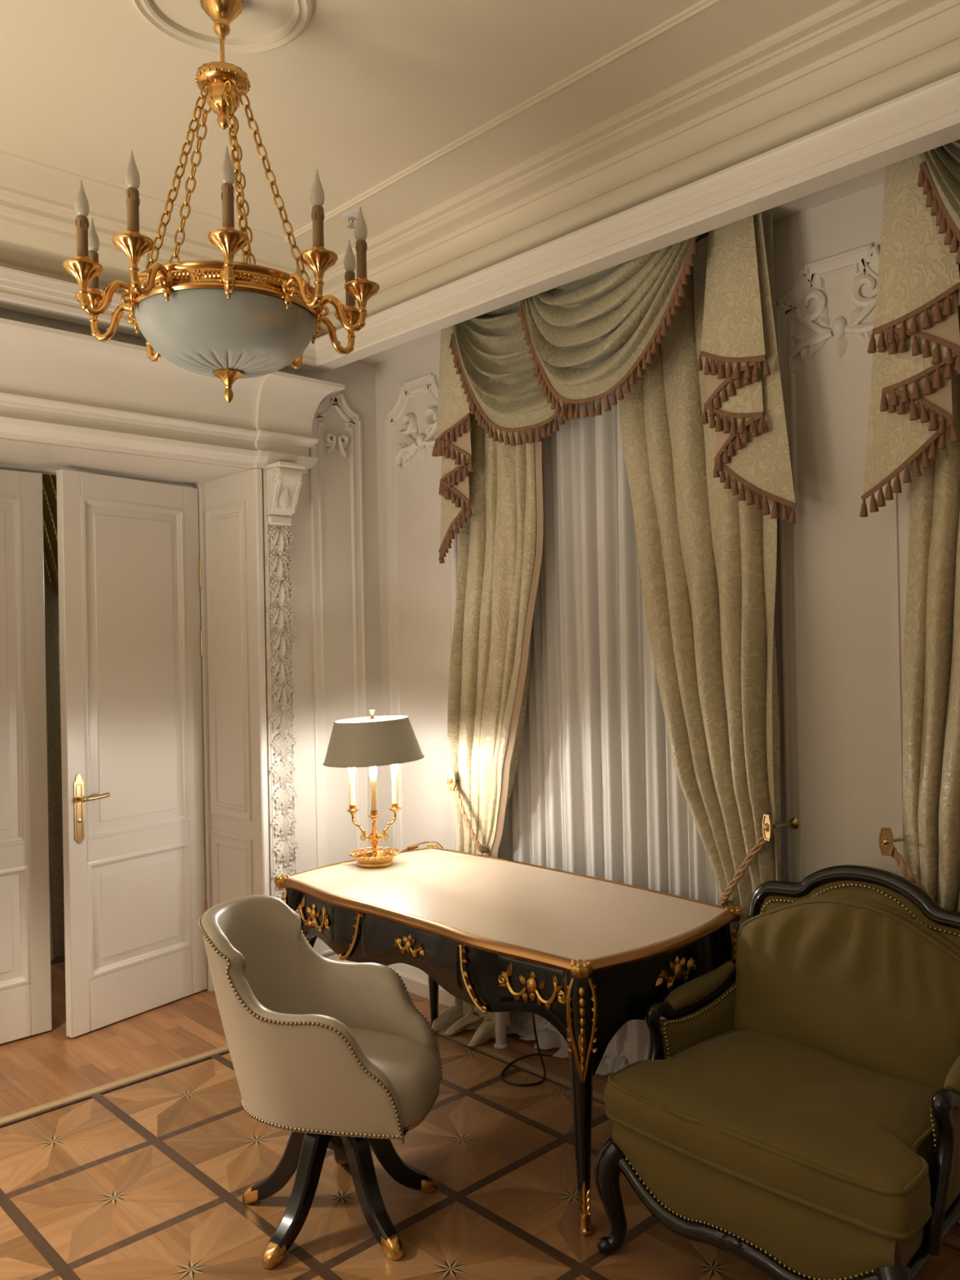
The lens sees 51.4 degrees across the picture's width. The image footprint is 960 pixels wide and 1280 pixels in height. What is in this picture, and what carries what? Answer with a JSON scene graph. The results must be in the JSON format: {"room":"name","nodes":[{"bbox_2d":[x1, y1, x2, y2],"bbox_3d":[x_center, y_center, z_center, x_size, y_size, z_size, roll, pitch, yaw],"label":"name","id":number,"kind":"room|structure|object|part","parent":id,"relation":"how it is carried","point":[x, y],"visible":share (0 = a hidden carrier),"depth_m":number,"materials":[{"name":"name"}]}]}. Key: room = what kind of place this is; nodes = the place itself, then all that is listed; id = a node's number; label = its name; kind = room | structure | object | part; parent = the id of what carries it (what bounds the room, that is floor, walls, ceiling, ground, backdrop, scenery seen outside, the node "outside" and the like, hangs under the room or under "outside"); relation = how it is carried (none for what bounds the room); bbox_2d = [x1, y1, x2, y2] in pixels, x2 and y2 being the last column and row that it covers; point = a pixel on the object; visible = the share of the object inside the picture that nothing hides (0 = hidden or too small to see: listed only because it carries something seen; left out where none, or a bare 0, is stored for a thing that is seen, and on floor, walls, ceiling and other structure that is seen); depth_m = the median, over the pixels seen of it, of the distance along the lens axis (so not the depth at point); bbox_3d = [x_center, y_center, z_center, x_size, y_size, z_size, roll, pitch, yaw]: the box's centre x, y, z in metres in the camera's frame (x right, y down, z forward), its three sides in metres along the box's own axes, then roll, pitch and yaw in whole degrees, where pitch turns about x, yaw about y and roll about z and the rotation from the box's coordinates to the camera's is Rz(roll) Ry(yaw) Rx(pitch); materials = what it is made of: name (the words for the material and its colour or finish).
{"room":"home office","nodes":[
{"label":"home office","id":0,"kind":"room"},
{"bbox_2d":[0,307,384,961],"bbox_3d":[-2.138,0.049,3.388,4.550,3.310,0.032,-1,0,-43],"label":"wall","id":1,"kind":"structure","parent":0,"point":[335,543],"depth_m":4.77,"materials":[{"name":"paint"}]},
{"bbox_2d":[0,438,270,991],"bbox_3d":[-1.728,0.322,4.182,1.660,2.755,0.639,-1,0,-43],"label":"door frame","id":2,"kind":"structure","parent":1,"relation":"in","point":[230,500],"depth_m":4.61,"materials":[{"name":"paint"}]},
{"bbox_2d":[0,469,52,1044],"bbox_3d":[-2.159,0.489,4.090,0.740,2.420,0.060,-1,0,-43],"label":"door","id":3,"kind":"structure","parent":2,"relation":"attached to","point":[25,972],"depth_m":4.26,"materials":[{"name":"paint"}]},
{"bbox_3d":[-2.181,-0.666,4.105,0.549,0.110,0.045,-1,0,-43],"label":"rail","id":4,"kind":"part","parent":3,"relation":"part of","materials":[{"name":"paint"}]},
{"bbox_3d":[-2.151,0.922,4.099,0.549,0.100,0.045,-1,0,-43],"label":"rail","id":5,"kind":"part","parent":3,"relation":"part of","materials":[{"name":"paint"}]},
{"bbox_3d":[-2.161,0.131,4.097,0.557,1.491,0.038,-1,0,-43],"label":"panel","id":6,"kind":"part","parent":3,"relation":"part of","materials":[{"name":"paint"}]},
{"bbox_3d":[-2.138,1.585,4.097,0.549,0.227,0.045,-1,0,-43],"label":"rail","id":7,"kind":"part","parent":3,"relation":"part of","materials":[{"name":"paint"}]},
{"bbox_3d":[-2.140,1.222,4.093,0.557,0.508,0.038,-1,0,-43],"label":"panel","id":8,"kind":"part","parent":3,"relation":"part of","materials":[{"name":"paint"}]},
{"bbox_2d":[56,469,207,1038],"bbox_3d":[-1.539,0.479,4.532,0.098,2.420,0.732,-1,0,35],"label":"door","id":9,"kind":"structure","parent":2,"relation":"attached to","point":[130,563],"depth_m":4.49,"materials":[{"name":"paint"}]},
{"bbox_3d":[-1.670,0.678,4.305,0.056,0.030,0.134,-1,0,35],"label":"lever handle","id":10,"kind":"part","parent":9,"relation":"part of","materials":[{"name":"gold metal"}]},
{"bbox_3d":[-1.588,-0.676,4.545,0.045,0.110,0.541,-1,0,35],"label":"rail","id":11,"kind":"part","parent":9,"relation":"part of","materials":[{"name":"paint"}]},
{"bbox_3d":[-1.567,0.121,4.538,0.038,1.491,0.549,-1,0,35],"label":"panel","id":12,"kind":"part","parent":9,"relation":"part of","materials":[{"name":"paint"}]},
{"bbox_3d":[-1.557,0.912,4.540,0.045,0.100,0.541,-1,0,35],"label":"rail","id":13,"kind":"part","parent":9,"relation":"part of","materials":[{"name":"paint"}]},
{"bbox_3d":[-1.546,1.212,4.534,0.038,0.508,0.549,-1,0,35],"label":"panel","id":14,"kind":"part","parent":9,"relation":"part of","materials":[{"name":"paint"}]},
{"bbox_3d":[-1.544,1.575,4.537,0.045,0.227,0.541,-1,0,35],"label":"rail","id":15,"kind":"part","parent":9,"relation":"part of","materials":[{"name":"paint"}]},
{"bbox_3d":[-1.183,0.100,4.671,0.010,1.460,0.365,-1,0,-43],"label":"panel moulding","id":16,"kind":"part","parent":2,"relation":"part of","materials":[{"name":"paint"}]},
{"bbox_3d":[-1.162,1.190,4.667,0.010,0.560,0.365,-1,0,-43],"label":"panel moulding","id":17,"kind":"part","parent":2,"relation":"part of","materials":[{"name":"paint"}]},
{"bbox_2d":[0,317,345,474],"bbox_3d":[-1.494,-0.966,3.913,2.230,0.406,0.185,-1,0,-43],"label":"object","id":18,"kind":"structure","parent":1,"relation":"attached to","point":[58,387],"depth_m":4.06,"materials":[{"name":"paint"}]},
{"bbox_2d":[251,371,345,474],"bbox_3d":[-0.828,-0.976,4.543,0.395,0.406,0.185,-1,0,-43],"label":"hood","id":19,"kind":"object","parent":18,"relation":"attached to","point":[284,406],"depth_m":4.49,"materials":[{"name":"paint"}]},
{"bbox_2d":[262,461,305,899],"bbox_3d":[-0.866,0.448,4.495,0.152,2.472,0.160,-1,0,-43],"label":"trim","id":20,"kind":"structure","parent":1,"relation":"attached to","point":[282,482],"depth_m":4.50,"materials":[{"name":"paint"}]},
{"bbox_3d":[-0.670,0.138,4.783,0.302,2.685,0.016,-1,0,-43],"label":"panel moulding","id":21,"kind":"part","parent":1,"relation":"part of","materials":[{"name":"paint"}]},
{"bbox_2d":[0,0,959,338],"bbox_3d":[-0.042,-1.518,0.922,4.242,0.236,6.548,-1,0,-43],"label":"trim","id":22,"kind":"structure","parent":1,"relation":"attached to","point":[847,59],"depth_m":3.21,"materials":[{"name":"paint"}]},
{"bbox_2d":[517,235,697,419],"bbox_3d":[0.422,-1.093,3.528,0.140,0.592,0.811,-1,0,-43],"label":"swag valance","id":23,"kind":"object","parent":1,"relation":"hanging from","point":[585,336],"visible":0.85,"depth_m":3.49,"materials":[{"name":"fabric"}]},
{"bbox_2d":[0,0,841,271],"bbox_3d":[0.069,-1.628,1.027,4.550,0.020,6.545,-1,0,-43],"label":"ceiling","id":24,"kind":"structure","parent":0,"point":[400,108],"depth_m":2.93,"materials":[{"name":"paint"}]},
{"bbox_2d":[62,0,379,403],"bbox_3d":[-0.640,-1.106,2.503,0.751,1.025,0.784,-1,0,-14],"label":"chandelier","id":25,"kind":"object","parent":24,"relation":"hanging from","point":[228,320],"visible":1,"depth_m":2.36,"materials":[{"name":"gold glass"}]},
{"bbox_3d":[-0.926,-1.026,2.317,0.033,0.088,0.033,-1,0,-33],"label":"unlit bulb","id":26,"kind":"part","parent":25,"relation":"part of","materials":[{"name":"beige glass"}]},
{"bbox_3d":[-0.980,-1.024,2.521,0.033,0.088,0.033,-1,0,3],"label":"unlit bulb","id":27,"kind":"part","parent":25,"relation":"part of","materials":[{"name":"beige glass"}]},
{"bbox_3d":[-0.874,-0.804,2.347,0.136,0.094,0.034,-1,0,-33],"label":"arm","id":28,"kind":"part","parent":25,"relation":"part of"},
{"bbox_3d":[-0.919,-0.803,2.517,0.136,0.094,0.034,-1,0,3],"label":"arm","id":29,"kind":"part","parent":25,"relation":"part of"},
{"bbox_3d":[-0.762,-1.029,2.183,0.033,0.088,0.033,-1,0,21],"label":"unlit bulb","id":30,"kind":"part","parent":25,"relation":"part of","materials":[{"name":"beige glass"}]},
{"bbox_3d":[-0.904,-1.025,2.718,0.033,0.088,0.033,-1,0,39],"label":"unlit bulb","id":31,"kind":"part","parent":25,"relation":"part of","materials":[{"name":"beige glass"}]},
{"bbox_3d":[-0.737,-0.807,2.235,0.034,0.094,0.136,-1,0,21],"label":"arm","id":32,"kind":"part","parent":25,"relation":"part of"},
{"bbox_3d":[-0.856,-0.803,2.682,0.136,0.094,0.034,-1,0,39],"label":"arm","id":33,"kind":"part","parent":25,"relation":"part of"},
{"bbox_3d":[-0.647,-1.474,2.504,0.011,0.110,0.011,-1,0,-14],"label":"rod","id":34,"kind":"part","parent":25,"relation":"part of","materials":[{"name":"gold metal"}]},
{"bbox_3d":[-0.645,-1.355,2.504,0.136,0.150,0.137,-1,0,-14],"label":"crown","id":35,"kind":"part","parent":25,"relation":"part of","materials":[{"name":"gold metal"}]},
{"bbox_3d":[-0.633,-0.741,2.501,0.438,0.140,0.438,-1,0,-14],"label":"lamp shade","id":36,"kind":"part","parent":25,"relation":"part of","materials":[{"name":"white glass"}]},
{"bbox_3d":[-0.551,-1.034,2.172,0.033,0.088,0.033,-1,0,-15],"label":"unlit bulb","id":37,"kind":"part","parent":25,"relation":"part of","materials":[{"name":"beige glass"}]},
{"bbox_3d":[-0.561,-0.811,2.226,0.034,0.094,0.136,-1,0,-15],"label":"arm","id":38,"kind":"part","parent":25,"relation":"part of"},
{"bbox_3d":[-0.531,-0.809,2.768,0.034,0.094,0.136,-1,0,21],"label":"arm","id":39,"kind":"part","parent":25,"relation":"part of"},
{"bbox_3d":[-0.515,-1.032,2.821,0.033,0.088,0.033,-1,0,21],"label":"unlit bulb","id":40,"kind":"part","parent":25,"relation":"part of","materials":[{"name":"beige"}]},
{"bbox_3d":[-0.413,-0.813,2.322,0.136,0.094,0.034,-1,0,39],"label":"arm","id":41,"kind":"part","parent":25,"relation":"part of"},
{"bbox_3d":[-0.373,-1.036,2.287,0.033,0.088,0.033,-1,0,39],"label":"unlit bulb","id":42,"kind":"part","parent":25,"relation":"part of","materials":[{"name":"beige glass"}]},
{"bbox_3d":[-0.395,-0.813,2.657,0.136,0.094,0.034,-1,0,-33],"label":"arm","id":43,"kind":"part","parent":25,"relation":"part of"},
{"bbox_3d":[-0.349,-0.814,2.486,0.136,0.094,0.034,-1,0,3],"label":"arm","id":44,"kind":"part","parent":25,"relation":"part of"},
{"bbox_3d":[-0.351,-1.036,2.688,0.033,0.088,0.033,-1,0,-33],"label":"unlit bulb","id":45,"kind":"part","parent":25,"relation":"part of","materials":[{"name":"beige glass"}]},
{"bbox_3d":[-0.297,-1.037,2.484,0.033,0.088,0.033,-1,0,3],"label":"unlit bulb","id":46,"kind":"part","parent":25,"relation":"part of","materials":[{"name":"beige glass"}]},
{"bbox_2d":[341,211,358,228],"bbox_3d":[-0.490,-1.595,3.801,0.080,0.043,0.080,-1,0,-43],"label":"sprinkler","id":47,"kind":"object","parent":24,"relation":"attached to","point":[351,216],"visible":0.9,"depth_m":3.79,"materials":[{"name":"white plastic"}]},
{"bbox_3d":[-0.490,-1.612,3.801,0.080,0.009,0.080,-1,0,-43],"label":"plate","id":48,"kind":"part","parent":47,"relation":"part of","materials":[{"name":"white plastic"}]},
{"bbox_2d":[0,956,959,1279],"bbox_3d":[-0.941,1.679,2.223,4.650,0.007,9.824,-1,0,-43],"label":"floor","id":49,"kind":"structure","parent":0,"point":[130,1148],"depth_m":3.10,"materials":[{"name":"brown wood"}]},
{"bbox_2d":[42,474,65,961],"bbox_3d":[-2.292,0.254,5.300,1.350,2.880,0.182,-1,0,-43],"label":"drape","id":50,"kind":"object","parent":49,"relation":"on","point":[51,584],"visible":0.15,"depth_m":5.30,"materials":[{"name":"paint"}]},
{"bbox_2d":[198,894,442,1269],"bbox_3d":[-0.467,1.229,2.920,0.684,0.880,0.582,-1,0,14],"label":"desk chair","id":51,"kind":"object","parent":49,"relation":"on","point":[337,1055],"visible":1,"depth_m":2.79,"materials":[{"name":"beige leather"}]},
{"bbox_3d":[-0.557,1.504,2.942,0.245,0.309,0.056,-1,0,14],"label":"leg","id":52,"kind":"part","parent":51,"relation":"part of","materials":[{"name":"black paint"}]},
{"bbox_3d":[-0.491,1.502,2.781,0.056,0.309,0.245,-1,0,32],"label":"leg","id":53,"kind":"part","parent":51,"relation":"part of","materials":[{"name":"black paint"}]},
{"bbox_3d":[-0.484,1.074,2.924,0.663,0.554,0.506,-1,0,14],"label":"nail trim","id":54,"kind":"part","parent":51,"relation":"part of","materials":[{"name":"gold metal"}]},
{"bbox_3d":[-0.425,1.502,3.054,0.056,0.309,0.245,-1,0,-4],"label":"leg","id":55,"kind":"part","parent":51,"relation":"part of","materials":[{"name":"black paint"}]},
{"bbox_3d":[-0.413,1.330,2.907,0.575,0.013,0.425,-1,0,14],"label":"nail trim","id":56,"kind":"part","parent":51,"relation":"part of","materials":[{"name":"gold metal"}]},
{"bbox_3d":[-0.318,1.499,2.795,0.056,0.309,0.245,-1,0,-40],"label":"leg","id":57,"kind":"part","parent":51,"relation":"part of","materials":[{"name":"black paint"}]},
{"bbox_2d":[347,1026,439,1131],"bbox_3d":[-0.394,1.265,2.902,0.535,0.180,0.384,-1,0,14],"label":"seat cushion","id":58,"kind":"object","parent":51,"relation":"on","point":[407,1059],"depth_m":2.82,"materials":[{"name":"beige leather"}]},
{"bbox_3d":[-0.278,1.499,2.963,0.245,0.309,0.056,-1,0,-22],"label":"leg","id":59,"kind":"part","parent":51,"relation":"part of","materials":[{"name":"black paint"}]},
{"bbox_2d":[493,1011,508,1048],"bbox_3d":[0.082,1.411,4.087,0.060,0.505,0.060,-1,0,-43],"label":"post","id":60,"kind":"object","parent":49,"relation":"on","point":[500,1017],"visible":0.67,"depth_m":4.07,"materials":[{"name":"white plastic"}]},
{"bbox_2d":[274,844,743,1236],"bbox_3d":[0.047,1.277,3.544,0.860,0.778,1.645,-1,0,-43],"label":"writing desk","id":61,"kind":"object","parent":49,"relation":"on","point":[587,955],"visible":0.84,"depth_m":3.17,"materials":[{"name":"black wood"}]},
{"bbox_3d":[-0.698,1.305,3.825,0.095,0.752,0.090,-1,0,24],"label":"leg","id":62,"kind":"part","parent":61,"relation":"part of","materials":[{"name":"black paint"}]},
{"bbox_3d":[-0.619,1.019,3.687,0.018,0.108,0.245,-1,0,-37],"label":"gilt handle","id":63,"kind":"part","parent":61,"relation":"part of","materials":[{"name":"gold metal"}]},
{"bbox_3d":[-0.611,1.061,3.695,0.016,0.224,0.273,-1,0,-37],"label":"drawer","id":64,"kind":"part","parent":61,"relation":"part of","materials":[{"name":"black paint"}]},
{"bbox_2d":[322,709,424,868],"bbox_3d":[-0.427,0.594,4.033,0.410,0.627,0.410,-1,0,-6],"label":"table lamp","id":65,"kind":"object","parent":61,"relation":"on","point":[373,741],"visible":1,"depth_m":3.92,"materials":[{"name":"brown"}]},
{"bbox_3d":[-0.524,0.513,4.074,0.030,0.077,0.031,-1,0,-6],"label":"lit bulb","id":66,"kind":"part","parent":65,"relation":"part of","materials":[{"name":"white glass"}]},
{"bbox_3d":[-0.480,0.760,4.055,0.096,0.112,0.017,-1,0,24],"label":"arm","id":67,"kind":"part","parent":65,"relation":"part of"},
{"bbox_3d":[-0.431,0.405,4.034,0.410,0.184,0.410,-1,0,-6],"label":"lamp shade","id":68,"kind":"part","parent":65,"relation":"part of","materials":[{"name":"grey fabric"}]},
{"bbox_3d":[-0.421,0.511,3.934,0.030,0.077,0.031,-1,0,-6],"label":"lit bulb","id":69,"kind":"part","parent":65,"relation":"part of","materials":[{"name":"white glass"}]},
{"bbox_3d":[-0.430,0.606,4.033,0.052,0.572,0.052,-1,0,16],"label":"stem","id":70,"kind":"part","parent":65,"relation":"part of","materials":[{"name":"gold metal"}]},
{"bbox_3d":[-0.421,0.758,3.975,0.017,0.112,0.096,-1,0,-6],"label":"arm","id":71,"kind":"part","parent":65,"relation":"part of"},
{"bbox_3d":[-0.425,0.890,4.032,0.154,0.036,0.154,-1,0,-6],"label":"dish","id":72,"kind":"part","parent":65,"relation":"part of","materials":[{"name":"gold metal"}]},
{"bbox_3d":[-0.382,0.758,4.066,0.096,0.112,0.017,-1,0,-36],"label":"arm","id":73,"kind":"part","parent":65,"relation":"part of"},
{"bbox_3d":[-0.352,0.510,4.092,0.030,0.077,0.031,-1,0,-6],"label":"lit bulb","id":74,"kind":"part","parent":65,"relation":"part of","materials":[{"name":"white glass"}]},
{"bbox_3d":[-0.230,1.018,3.288,0.020,0.157,0.515,-1,0,-43],"label":"drawer","id":75,"kind":"part","parent":61,"relation":"part of","materials":[{"name":"black paint"}]},
{"bbox_2d":[400,840,443,852],"bbox_3d":[-0.286,1.002,4.283,0.350,0.239,0.094,-1,0,-43],"label":"lamp cord","id":76,"kind":"object","parent":61,"relation":"on","point":[415,846],"visible":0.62,"depth_m":4.33,"materials":[{"name":"brown metal"}]},
{"bbox_2d":[406,844,418,850],"bbox_3d":[-0.292,0.898,4.318,0.022,0.015,0.068,-1,0,29],"label":"switch","id":77,"kind":"object","parent":76,"relation":"attached to","point":[415,846],"depth_m":4.31,"materials":[{"name":"brown metal"}]},
{"bbox_3d":[-0.201,1.298,4.295,0.090,0.752,0.095,-1,0,-21],"label":"leg","id":78,"kind":"part","parent":61,"relation":"part of","materials":[{"name":"black paint"}]},
{"bbox_3d":[0.147,1.001,2.877,0.245,0.108,0.018,-1,0,40],"label":"gilt handle","id":79,"kind":"part","parent":61,"relation":"part of","materials":[{"name":"gold metal"}]},
{"bbox_3d":[0.156,1.043,2.884,0.273,0.224,0.016,-1,0,40],"label":"drawer","id":80,"kind":"part","parent":61,"relation":"part of","materials":[{"name":"black paint"}]},
{"bbox_3d":[0.286,1.282,2.784,0.090,0.752,0.095,-1,0,-21],"label":"leg","id":81,"kind":"part","parent":61,"relation":"part of","materials":[{"name":"black paint"}]},
{"bbox_3d":[0.784,1.275,3.254,0.095,0.752,0.090,-1,0,-21],"label":"leg","id":82,"kind":"part","parent":61,"relation":"part of","materials":[{"name":"black paint"}]},
{"bbox_2d":[500,1013,551,1086],"bbox_3d":[0.184,1.401,3.842,0.180,0.524,0.286,-1,0,28],"label":"power cable","id":83,"kind":"object","parent":49,"relation":"on","point":[540,1054],"visible":0.81,"depth_m":3.84,"materials":[{"name":"black rubber"}]},
{"bbox_2d":[594,864,959,1279],"bbox_3d":[0.867,1.155,2.647,0.776,0.985,0.863,-1,0,-43],"label":"armchair","id":84,"kind":"object","parent":49,"relation":"on","point":[793,1110],"visible":1,"depth_m":2.59,"materials":[{"name":"green fabric"}]},
{"bbox_3d":[0.359,1.499,2.691,0.098,0.308,0.069,-1,0,1],"label":"leg","id":85,"kind":"part","parent":84,"relation":"part of","materials":[{"name":"black paint"}]},
{"bbox_3d":[0.639,1.177,2.958,0.498,0.410,0.061,-1,0,-39],"label":"arm frame","id":86,"kind":"part","parent":84,"relation":"part of","materials":[{"name":"black paint"}]},
{"bbox_3d":[0.667,1.163,2.968,0.421,0.310,0.046,-1,0,-37],"label":"arm panel","id":87,"kind":"part","parent":84,"relation":"part of","materials":[{"name":"green fabric"}]},
{"bbox_3d":[0.674,1.161,2.955,0.386,0.276,0.009,-1,0,-38],"label":"arm nail trim","id":88,"kind":"part","parent":84,"relation":"part of","materials":[{"name":"gold metal"}]},
{"bbox_3d":[0.620,1.431,2.407,0.054,0.140,0.780,-1,0,-43],"label":"rail","id":89,"kind":"part","parent":84,"relation":"part of","materials":[{"name":"black paint"}]},
{"bbox_3d":[0.619,1.406,2.406,0.028,0.099,0.777,-1,0,-43],"label":"rail nail trim","id":90,"kind":"part","parent":84,"relation":"part of","materials":[{"name":"gold metal"}]},
{"bbox_3d":[0.618,1.377,2.405,0.032,0.170,0.770,-1,0,-43],"label":"seat","id":91,"kind":"part","parent":84,"relation":"part of","materials":[{"name":"green fabric"}]},
{"bbox_2d":[604,1030,939,1240],"bbox_3d":[0.828,1.219,2.607,0.649,0.146,0.827,-1,0,-43],"label":"seat cushion","id":92,"kind":"object","parent":84,"relation":"on","point":[846,1141],"depth_m":2.45,"materials":[{"name":"green fabric"}]},
{"bbox_3d":[0.860,1.331,2.636,0.638,0.085,0.789,-1,0,-43],"label":"seat","id":93,"kind":"part","parent":84,"relation":"part of","materials":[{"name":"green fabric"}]},
{"bbox_2d":[733,899,959,1088],"bbox_3d":[1.047,0.969,2.821,0.207,0.433,0.704,-1,0,-43],"label":"cushion","id":94,"kind":"object","parent":84,"relation":"on","point":[872,987],"depth_m":2.74,"materials":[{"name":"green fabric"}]},
{"bbox_3d":[1.107,1.001,2.877,0.108,0.684,0.760,-1,0,-43],"label":"frame","id":95,"kind":"part","parent":84,"relation":"part of","materials":[{"name":"black paint"}]},
{"bbox_3d":[1.087,1.029,2.857,0.072,0.647,0.669,-1,0,-43],"label":"nail trim","id":96,"kind":"part","parent":84,"relation":"part of","materials":[{"name":"gold metal"}]},
{"bbox_3d":[0.891,1.487,2.129,0.069,0.308,0.098,-1,0,2],"label":"leg","id":97,"kind":"part","parent":84,"relation":"part of","materials":[{"name":"black paint"}]},
{"bbox_3d":[1.107,1.380,2.369,0.040,0.040,0.630,-1,0,42],"label":"rail","id":98,"kind":"part","parent":84,"relation":"part of","materials":[{"name":"black paint"}]},
{"bbox_3d":[1.165,1.149,2.437,0.009,0.276,0.386,-1,0,41],"label":"arm nail trim","id":99,"kind":"part","parent":84,"relation":"part of","materials":[{"name":"gold metal"}]},
{"bbox_3d":[1.166,1.164,2.401,0.061,0.410,0.498,-1,0,42],"label":"arm frame","id":100,"kind":"part","parent":84,"relation":"part of","materials":[{"name":"black paint"}]},
{"bbox_3d":[1.177,1.151,2.429,0.046,0.310,0.421,-1,0,40],"label":"arm panel","id":101,"kind":"part","parent":84,"relation":"part of","materials":[{"name":"green fabric"}]},
{"bbox_2d":[375,182,910,882],"bbox_3d":[1.740,-0.029,2.572,0.042,3.310,6.545,-1,0,-43],"label":"wall","id":102,"kind":"structure","parent":0,"point":[840,598],"depth_m":3.28,"materials":[{"name":"paint"}]},
{"bbox_3d":[-0.271,0.115,4.714,0.016,2.715,0.505,-1,0,-43],"label":"panel moulding","id":103,"kind":"part","parent":102,"relation":"part of","materials":[{"name":"paint"}]},
{"bbox_2d":[431,326,474,563],"bbox_3d":[-0.136,-0.857,4.303,0.085,1.029,0.342,-1,0,-29],"label":"jabot","id":104,"kind":"object","parent":102,"relation":"hanging from","point":[452,443],"visible":0.97,"depth_m":4.25,"materials":[{"name":"beige fabric"}]},
{"bbox_2d":[446,771,488,853],"bbox_3d":[-0.015,0.733,4.336,0.190,0.339,0.258,-1,0,26],"label":"tieback","id":105,"kind":"object","parent":102,"relation":"attached to","point":[451,784],"visible":0.76,"depth_m":4.25,"materials":[{"name":"beige fabric"}]},
{"bbox_3d":[-0.124,0.606,4.290,0.040,0.082,0.009,-1,0,25],"label":"plate","id":106,"kind":"part","parent":105,"relation":"part of","materials":[{"name":"gold metal"}]},
{"bbox_2d":[0,71,959,373],"bbox_3d":[-0.032,-1.340,1.139,4.550,0.118,6.856,-1,0,-43],"label":"trim","id":107,"kind":"structure","parent":102,"relation":"attached to","point":[851,155],"depth_m":3.22,"materials":[{"name":"paint"}]},
{"bbox_2d":[431,408,543,1045],"bbox_3d":[0.034,0.144,4.157,0.291,3.018,0.571,-1,0,-43],"label":"curtain","id":108,"kind":"object","parent":102,"relation":"hanging from","point":[500,560],"visible":0.61,"depth_m":4.20,"materials":[{"name":"beige fabric"}]},
{"bbox_2d":[448,301,579,446],"bbox_3d":[0.192,-1.075,3.894,0.150,0.618,0.940,-1,0,-43],"label":"swag valance","id":109,"kind":"object","parent":102,"relation":"hanging from","point":[494,363],"visible":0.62,"depth_m":4.00,"materials":[{"name":"fabric"}]},
{"bbox_2d":[386,963,648,1062],"bbox_3d":[1.765,1.556,2.561,0.052,0.140,6.545,-1,0,-43],"label":"baseboard","id":110,"kind":"structure","parent":102,"relation":"attached to","point":[415,980],"depth_m":4.58,"materials":[{"name":"paint"}]},
{"bbox_2d":[497,400,612,1075],"bbox_3d":[0.264,0.139,4.060,0.164,3.018,0.684,-1,0,-43],"label":"sheer curtain","id":111,"kind":"object","parent":102,"relation":"hanging from","point":[554,818],"visible":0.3,"depth_m":4.00,"materials":[{"name":"white fabric"}]},
{"bbox_2d":[600,387,719,1073],"bbox_3d":[0.679,0.129,3.610,0.144,3.018,0.656,-1,0,-43],"label":"sheer curtain","id":112,"kind":"object","parent":102,"relation":"hanging from","point":[653,841],"visible":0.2,"depth_m":3.77,"materials":[{"name":"white fabric"}]},
{"bbox_2d":[618,212,781,954],"bbox_3d":[0.707,0.128,3.420,0.298,3.018,0.696,-1,0,-43],"label":"curtain","id":113,"kind":"object","parent":102,"relation":"hanging from","point":[707,557],"visible":0.48,"depth_m":3.43,"materials":[{"name":"beige fabric"}]},
{"bbox_2d":[696,212,796,523],"bbox_3d":[0.848,-0.879,3.236,0.077,1.031,0.334,-1,0,-43],"label":"jabot","id":114,"kind":"object","parent":102,"relation":"hanging from","point":[744,395],"visible":0.97,"depth_m":3.22,"materials":[{"name":"beige fabric"}]},
{"bbox_2d":[719,813,798,906],"bbox_3d":[0.926,0.733,3.319,0.210,0.349,0.225,-1,0,-43],"label":"tieback","id":115,"kind":"object","parent":102,"relation":"attached to","point":[767,826],"visible":0.78,"depth_m":3.25,"materials":[{"name":"gold metal"}]},
{"bbox_3d":[0.919,0.599,3.188,0.009,0.082,0.040,-1,0,-21],"label":"plate","id":116,"kind":"part","parent":115,"relation":"part of","materials":[{"name":"gold metal"}]},
{"bbox_3d":[0.983,0.606,3.259,0.012,0.026,0.184,-1,0,40],"label":"bracket rod","id":117,"kind":"part","parent":115,"relation":"part of","materials":[{"name":"gold metal"}]},
{"bbox_3d":[1.171,0.102,3.190,0.016,2.675,0.448,-1,0,-43],"label":"panel moulding","id":118,"kind":"part","parent":102,"relation":"part of","materials":[{"name":"paint"}]},
{"bbox_2d":[879,826,938,905],"bbox_3d":[1.311,0.692,2.912,0.210,0.296,0.227,-1,0,-43],"label":"tieback","id":119,"kind":"object","parent":102,"relation":"attached to","point":[886,841],"visible":0.41,"depth_m":2.90,"materials":[{"name":"gold metal"}]},
{"bbox_3d":[1.185,0.588,2.907,0.040,0.082,0.009,-1,0,25],"label":"plate","id":120,"kind":"part","parent":119,"relation":"part of","materials":[{"name":"gold metal"}]},
{"bbox_3d":[1.251,0.597,2.976,0.011,0.031,0.183,-1,0,45],"label":"bracket rod","id":121,"kind":"part","parent":119,"relation":"part of","materials":[{"name":"gold metal"}]},
{"bbox_2d":[859,155,959,517],"bbox_3d":[1.217,-0.887,2.848,0.080,1.033,0.338,-1,0,-38],"label":"jabot","id":122,"kind":"object","parent":102,"relation":"hanging from","point":[914,342],"visible":0.95,"depth_m":2.83,"materials":[{"name":"beige fabric"}]},
{"bbox_2d":[902,240,959,1223],"bbox_3d":[1.381,0.112,2.735,0.276,3.018,0.552,-1,0,-43],"label":"curtain","id":123,"kind":"object","parent":102,"relation":"hanging from","point":[931,645],"visible":0.43,"depth_m":2.85,"materials":[{"name":"beige fabric"}]},
{"bbox_2d":[917,139,959,263],"bbox_3d":[1.539,-1.106,2.444,0.152,0.618,0.940,-1,0,-43],"label":"swag valance","id":124,"kind":"object","parent":102,"relation":"hanging from","point":[939,175],"visible":0.91,"depth_m":2.73,"materials":[{"name":"fabric"}]}
]}

